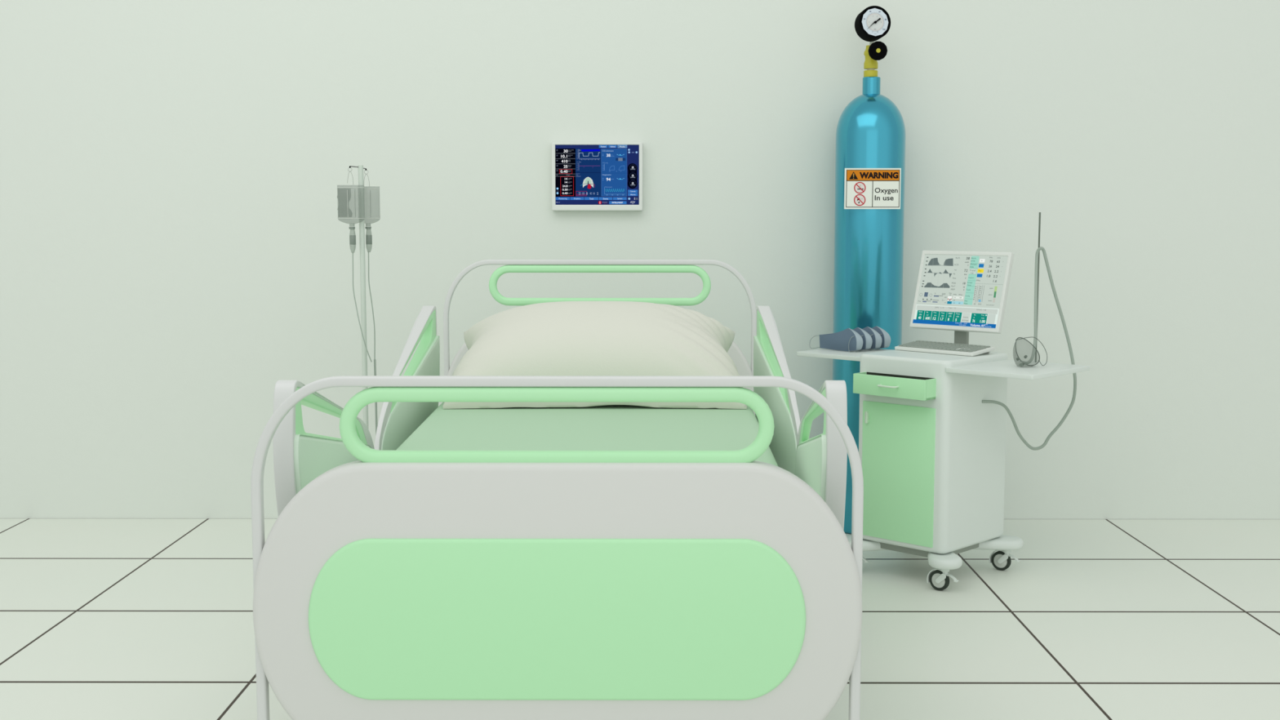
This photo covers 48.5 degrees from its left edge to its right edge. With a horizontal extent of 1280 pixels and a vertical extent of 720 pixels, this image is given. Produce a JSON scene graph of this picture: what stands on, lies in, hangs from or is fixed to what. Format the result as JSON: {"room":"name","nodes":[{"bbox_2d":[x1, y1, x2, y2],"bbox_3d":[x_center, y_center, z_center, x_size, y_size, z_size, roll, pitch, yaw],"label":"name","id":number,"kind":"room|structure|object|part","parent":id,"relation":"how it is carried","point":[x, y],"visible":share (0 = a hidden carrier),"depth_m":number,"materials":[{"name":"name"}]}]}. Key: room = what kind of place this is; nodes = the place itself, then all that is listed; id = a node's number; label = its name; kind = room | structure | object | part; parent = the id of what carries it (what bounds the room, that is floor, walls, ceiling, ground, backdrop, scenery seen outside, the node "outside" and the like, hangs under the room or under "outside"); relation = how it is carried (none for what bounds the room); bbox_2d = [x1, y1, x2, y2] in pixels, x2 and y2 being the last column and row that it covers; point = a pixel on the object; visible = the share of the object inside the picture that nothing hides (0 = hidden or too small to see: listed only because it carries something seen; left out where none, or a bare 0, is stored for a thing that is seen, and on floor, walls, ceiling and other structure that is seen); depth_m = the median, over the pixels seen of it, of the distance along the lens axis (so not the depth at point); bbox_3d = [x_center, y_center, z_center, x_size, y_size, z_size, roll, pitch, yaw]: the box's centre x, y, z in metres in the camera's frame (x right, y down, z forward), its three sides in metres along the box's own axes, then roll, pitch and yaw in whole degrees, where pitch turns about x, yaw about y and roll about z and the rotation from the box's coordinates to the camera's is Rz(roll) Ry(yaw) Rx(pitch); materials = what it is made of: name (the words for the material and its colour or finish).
{"room":"hospital room","nodes":[
{"label":"hospital room","id":0,"kind":"room"},
{"bbox_2d":[0,0,1279,519],"bbox_3d":[0.017,-1.027,5.082,11.000,3.200,0.200,0,6,0],"label":"wall","id":1,"kind":"structure","parent":0,"point":[175,248],"depth_m":5.03,"materials":[{"name":"white paint"}]},
{"bbox_2d":[551,142,642,210],"bbox_3d":[-0.150,-0.644,5.001,0.319,0.237,0.040,0,6,0],"label":"wall monitor","id":2,"kind":"object","parent":1,"relation":"attached to","point":[586,175],"visible":1,"depth_m":4.99,"materials":[{"name":"white plastic"},{"name":"glass display screen"}]},
{"bbox_2d":[0,518,1279,719],"bbox_3d":[0.004,1.008,1.441,11.000,0.100,7.660,0,6,0],"label":"floor","id":3,"kind":"structure","parent":0,"point":[101,619],"depth_m":3.80,"materials":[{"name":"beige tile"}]},
{"bbox_2d":[349,165,368,427],"bbox_3d":[-0.866,0.015,4.495,0.371,1.247,0.356,0,6,0],"label":"stand","id":4,"kind":"object","parent":3,"relation":"on","point":[361,187],"visible":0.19,"depth_m":4.44,"materials":[{"name":"white metal"}]},
{"bbox_2d":[337,167,372,362],"bbox_3d":[-0.888,-0.294,4.422,0.098,0.605,0.029,0,6,0],"label":"tube","id":5,"kind":"object","parent":4,"relation":"hanging from","point":[352,234],"visible":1,"depth_m":4.41,"materials":[{"name":"grey"}]},
{"bbox_2d":[357,169,380,434],"bbox_3d":[-0.848,-0.129,4.487,0.070,0.933,0.028,0,6,0],"label":"tube","id":6,"kind":"object","parent":4,"relation":"hanging from","point":[368,233],"visible":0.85,"depth_m":4.47,"materials":[{"name":"grey"}]},
{"bbox_2d":[250,259,863,719],"bbox_3d":[-0.125,0.283,3.292,1.045,0.961,2.194,0,6,0],"label":"hospital bed","id":7,"kind":"object","parent":3,"relation":"on","point":[389,584],"visible":0.94,"depth_m":2.20,"materials":[{"name":"white plastic"}]},
{"bbox_3d":[-0.600,0.204,2.819,0.035,0.444,1.058,0,6,-3],"label":"rail","id":8,"kind":"part","parent":7,"relation":"part of","materials":[{"name":"white plastic"}]},
{"bbox_3d":[-0.596,0.119,2.721,0.032,0.232,0.842,0,6,-3],"label":"rail handle","id":9,"kind":"part","parent":7,"relation":"part of","materials":[{"name":"green plastic"}]},
{"bbox_3d":[-0.584,0.242,2.818,0.011,0.348,1.040,0,6,-3],"label":"rail panel","id":10,"kind":"part","parent":7,"relation":"part of","materials":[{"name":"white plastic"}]},
{"bbox_3d":[-0.619,0.097,3.731,0.034,0.444,0.606,1,6,6],"label":"rail","id":11,"kind":"part","parent":7,"relation":"part of","materials":[{"name":"white plastic"}]},
{"bbox_3d":[-0.603,0.134,3.737,0.011,0.348,0.595,1,6,7],"label":"rail panel","id":12,"kind":"part","parent":7,"relation":"part of","materials":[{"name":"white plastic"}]},
{"bbox_3d":[-0.614,-0.003,3.772,0.032,0.232,0.482,1,6,6],"label":"rail handle","id":13,"kind":"part","parent":7,"relation":"part of","materials":[{"name":"green plastic"}]},
{"bbox_3d":[-0.129,0.103,2.203,0.673,0.123,0.024,0,6,0],"label":"grab handle","id":14,"kind":"part","parent":7,"relation":"part of","materials":[{"name":"green plastic"}]},
{"bbox_3d":[-0.129,0.393,2.233,0.951,0.475,0.050,0,6,0],"label":"panel","id":15,"kind":"part","parent":7,"relation":"part of","materials":[{"name":"white plastic"}]},
{"bbox_2d":[395,401,778,466],"bbox_3d":[-0.125,0.249,3.288,0.870,0.152,2.050,0,6,0],"label":"mattress","id":16,"kind":"object","parent":7,"relation":"on","point":[607,427],"visible":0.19,"depth_m":3.38,"materials":[{"name":"green fabric"}]},
{"bbox_2d":[443,301,746,408],"bbox_3d":[-0.117,-0.025,3.881,0.793,0.269,0.389,0,6,0],"label":"pillow","id":17,"kind":"object","parent":16,"relation":"on","point":[561,338],"visible":0.79,"depth_m":3.72,"materials":[{"name":"white fabric"}]},
{"bbox_3d":[-0.121,-0.226,4.310,0.673,0.123,0.024,0,6,0],"label":"grab handle","id":18,"kind":"part","parent":7,"relation":"part of","materials":[{"name":"green plastic"}]},
{"bbox_3d":[-0.121,0.168,4.351,0.951,0.949,0.022,0,6,0],"label":"frame","id":19,"kind":"part","parent":7,"relation":"part of","materials":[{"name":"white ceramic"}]},
{"bbox_3d":[-0.121,0.126,4.346,0.951,0.475,0.050,0,6,0],"label":"panel","id":20,"kind":"part","parent":7,"relation":"part of","materials":[{"name":"plastic"}]},
{"bbox_3d":[0.367,-0.003,3.768,0.032,0.232,0.482,-1,6,-6],"label":"rail handle","id":21,"kind":"part","parent":7,"relation":"part of","materials":[{"name":"green plastic"}]},
{"bbox_3d":[0.356,0.134,3.734,0.011,0.348,0.595,-1,6,-6],"label":"rail panel","id":22,"kind":"part","parent":7,"relation":"part of","materials":[{"name":"green plastic"}]},
{"bbox_3d":[0.372,0.098,3.728,0.034,0.444,0.606,-1,6,-5],"label":"rail","id":23,"kind":"part","parent":7,"relation":"part of","materials":[{"name":"white plastic"}]},
{"bbox_3d":[0.331,0.242,2.815,0.011,0.348,1.040,0,6,4],"label":"rail panel","id":24,"kind":"part","parent":7,"relation":"part of","materials":[{"name":"green plastic"}]},
{"bbox_3d":[0.342,0.119,2.718,0.032,0.232,0.842,0,6,4],"label":"rail handle","id":25,"kind":"part","parent":7,"relation":"part of","materials":[{"name":"green plastic"}]},
{"bbox_3d":[0.347,0.204,2.816,0.035,0.444,1.058,0,6,3],"label":"rail","id":26,"kind":"part","parent":7,"relation":"part of","materials":[{"name":"white plastic"}]},
{"bbox_2d":[832,5,905,533],"bbox_3d":[0.786,-0.300,4.895,0.236,1.792,0.242,0,6,0],"label":"cylinder","id":27,"kind":"object","parent":3,"relation":"on","point":[870,152],"visible":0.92,"depth_m":4.79,"materials":[{"name":"teal paint"}]},
{"bbox_3d":[0.797,-1.036,4.764,0.063,0.061,0.017,0,6,-2],"label":"valve knob","id":28,"kind":"part","parent":27,"relation":"part of","materials":[{"name":"black plastic"}]},
{"bbox_2d":[796,212,1089,590],"bbox_3d":[0.874,0.104,4.333,0.881,1.103,0.473,6,8,44],"label":"cart","id":29,"kind":"object","parent":3,"relation":"on","point":[932,455],"visible":0.8,"depth_m":4.22,"materials":[{"name":"white plastic"}]},
{"bbox_2d":[809,328,862,352],"bbox_3d":[0.627,-0.069,4.608,0.220,0.076,0.037,6,8,44],"label":"face mask","id":30,"kind":"object","parent":29,"relation":"on","point":[847,340],"visible":1,"depth_m":4.57,"materials":[{"name":"blue fabric"}]},
{"bbox_3d":[0.638,-0.068,4.595,0.012,0.075,0.163,-5,8,-41],"label":"panel","id":31,"kind":"part","parent":30,"relation":"part of","materials":[{"name":"blue fabric"}]},
{"bbox_3d":[0.690,-0.064,4.553,0.025,0.075,0.051,-4,7,-33],"label":"panel","id":32,"kind":"part","parent":30,"relation":"part of","materials":[{"name":"blue"}]},
{"bbox_2d":[796,348,893,361],"bbox_3d":[0.705,-0.019,4.564,0.302,0.014,0.272,6,8,44],"label":"shelf","id":33,"kind":"object","parent":29,"relation":"attached to","point":[855,355],"depth_m":4.52,"materials":[{"name":"white"}]},
{"bbox_2d":[853,327,872,351],"bbox_3d":[0.664,-0.072,4.633,0.210,0.076,0.036,6,8,44],"label":"face mask","id":34,"kind":"object","parent":29,"relation":"on","point":[867,339],"visible":0.36,"depth_m":4.57,"materials":[{"name":"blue fabric"}]},
{"bbox_3d":[0.672,-0.071,4.624,0.012,0.075,0.163,-5,8,-41],"label":"panel","id":35,"kind":"part","parent":34,"relation":"part of","materials":[{"name":"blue fabric"}]},
{"bbox_3d":[0.684,0.173,4.293,0.010,0.038,0.011,6,8,44],"label":"door handle","id":36,"kind":"part","parent":29,"relation":"part of","materials":[{"name":"white"}]},
{"bbox_2d":[862,326,882,350],"bbox_3d":[0.701,-0.075,4.663,0.210,0.076,0.036,6,8,44],"label":"face mask","id":37,"kind":"object","parent":29,"relation":"on","point":[876,337],"visible":0.32,"depth_m":4.60,"materials":[{"name":"blue fabric"}]},
{"bbox_3d":[0.708,-0.074,4.654,0.012,0.075,0.163,-5,8,-41],"label":"panel","id":38,"kind":"part","parent":37,"relation":"part of","materials":[{"name":"blue fabric"}]},
{"bbox_2d":[872,325,890,350],"bbox_3d":[0.733,-0.077,4.684,0.210,0.076,0.036,6,8,44],"label":"face mask","id":39,"kind":"object","parent":29,"relation":"on","point":[886,338],"visible":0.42,"depth_m":4.62,"materials":[{"name":"blue fabric"}]},
{"bbox_3d":[0.741,-0.077,4.676,0.012,0.075,0.163,-5,8,-41],"label":"panel","id":40,"kind":"part","parent":39,"relation":"part of","materials":[{"name":"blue fabric"}]},
{"bbox_3d":[0.724,0.077,4.159,0.066,0.006,0.019,6,8,44],"label":"drawer handle","id":41,"kind":"part","parent":29,"relation":"part of","materials":[{"name":"white"}]},
{"bbox_3d":[0.754,0.076,4.197,0.250,0.059,0.076,6,8,44],"label":"drawer","id":42,"kind":"part","parent":29,"relation":"part of","materials":[{"name":"green plastic"}]},
{"bbox_3d":[0.768,0.337,4.239,0.254,0.412,0.008,6,8,44],"label":"door","id":43,"kind":"part","parent":29,"relation":"part of","materials":[{"name":"green paint"}]},
{"bbox_3d":[0.895,0.558,4.386,0.250,0.026,0.290,6,8,44],"label":"plate","id":44,"kind":"part","parent":29,"relation":"part of","materials":[{"name":"grey plastic"}]},
{"bbox_2d":[894,340,994,355],"bbox_3d":[0.932,-0.037,4.361,0.120,0.024,0.288,-5,8,-43],"label":"keyboard","id":45,"kind":"object","parent":29,"relation":"on","point":[963,349],"visible":1,"depth_m":4.33,"materials":[{"name":"white plastic"}]},
{"bbox_3d":[0.909,0.635,4.146,0.037,0.018,0.014,5,7,38],"label":"brake lever","id":46,"kind":"part","parent":29,"relation":"part of","materials":[{"name":"white plastic"}]},
{"bbox_2d":[909,250,1013,344],"bbox_3d":[0.995,-0.184,4.412,0.316,0.306,0.084,6,8,44],"label":"computer monitor","id":47,"kind":"object","parent":29,"relation":"on","point":[962,292],"visible":0.98,"depth_m":4.40,"materials":[{"name":"grey plastic"},{"name":"glowing display screen"}]},
{"bbox_3d":[1.152,0.611,4.382,0.037,0.018,0.014,4,7,34],"label":"brake lever","id":48,"kind":"part","parent":29,"relation":"part of","materials":[{"name":"white plastic"}]},
{"bbox_2d":[945,359,1089,379],"bbox_3d":[1.095,0.026,4.121,0.279,0.014,0.338,6,8,44],"label":"shelf","id":49,"kind":"object","parent":29,"relation":"attached to","point":[954,368],"depth_m":4.09,"materials":[{"name":"white"}]},
{"bbox_2d":[982,246,1076,450],"bbox_3d":[1.162,-0.024,4.166,0.288,0.610,0.165,0,6,0],"label":"mask","id":50,"kind":"object","parent":29,"relation":"on","point":[1022,363],"visible":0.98,"depth_m":4.23,"materials":[{"name":"grey plastic"}]},
{"bbox_3d":[1.182,-0.214,4.225,0.005,0.446,0.005,6,8,44],"label":"hose post","id":51,"kind":"part","parent":29,"relation":"part of","materials":[{"name":"grey metal"}]}
]}

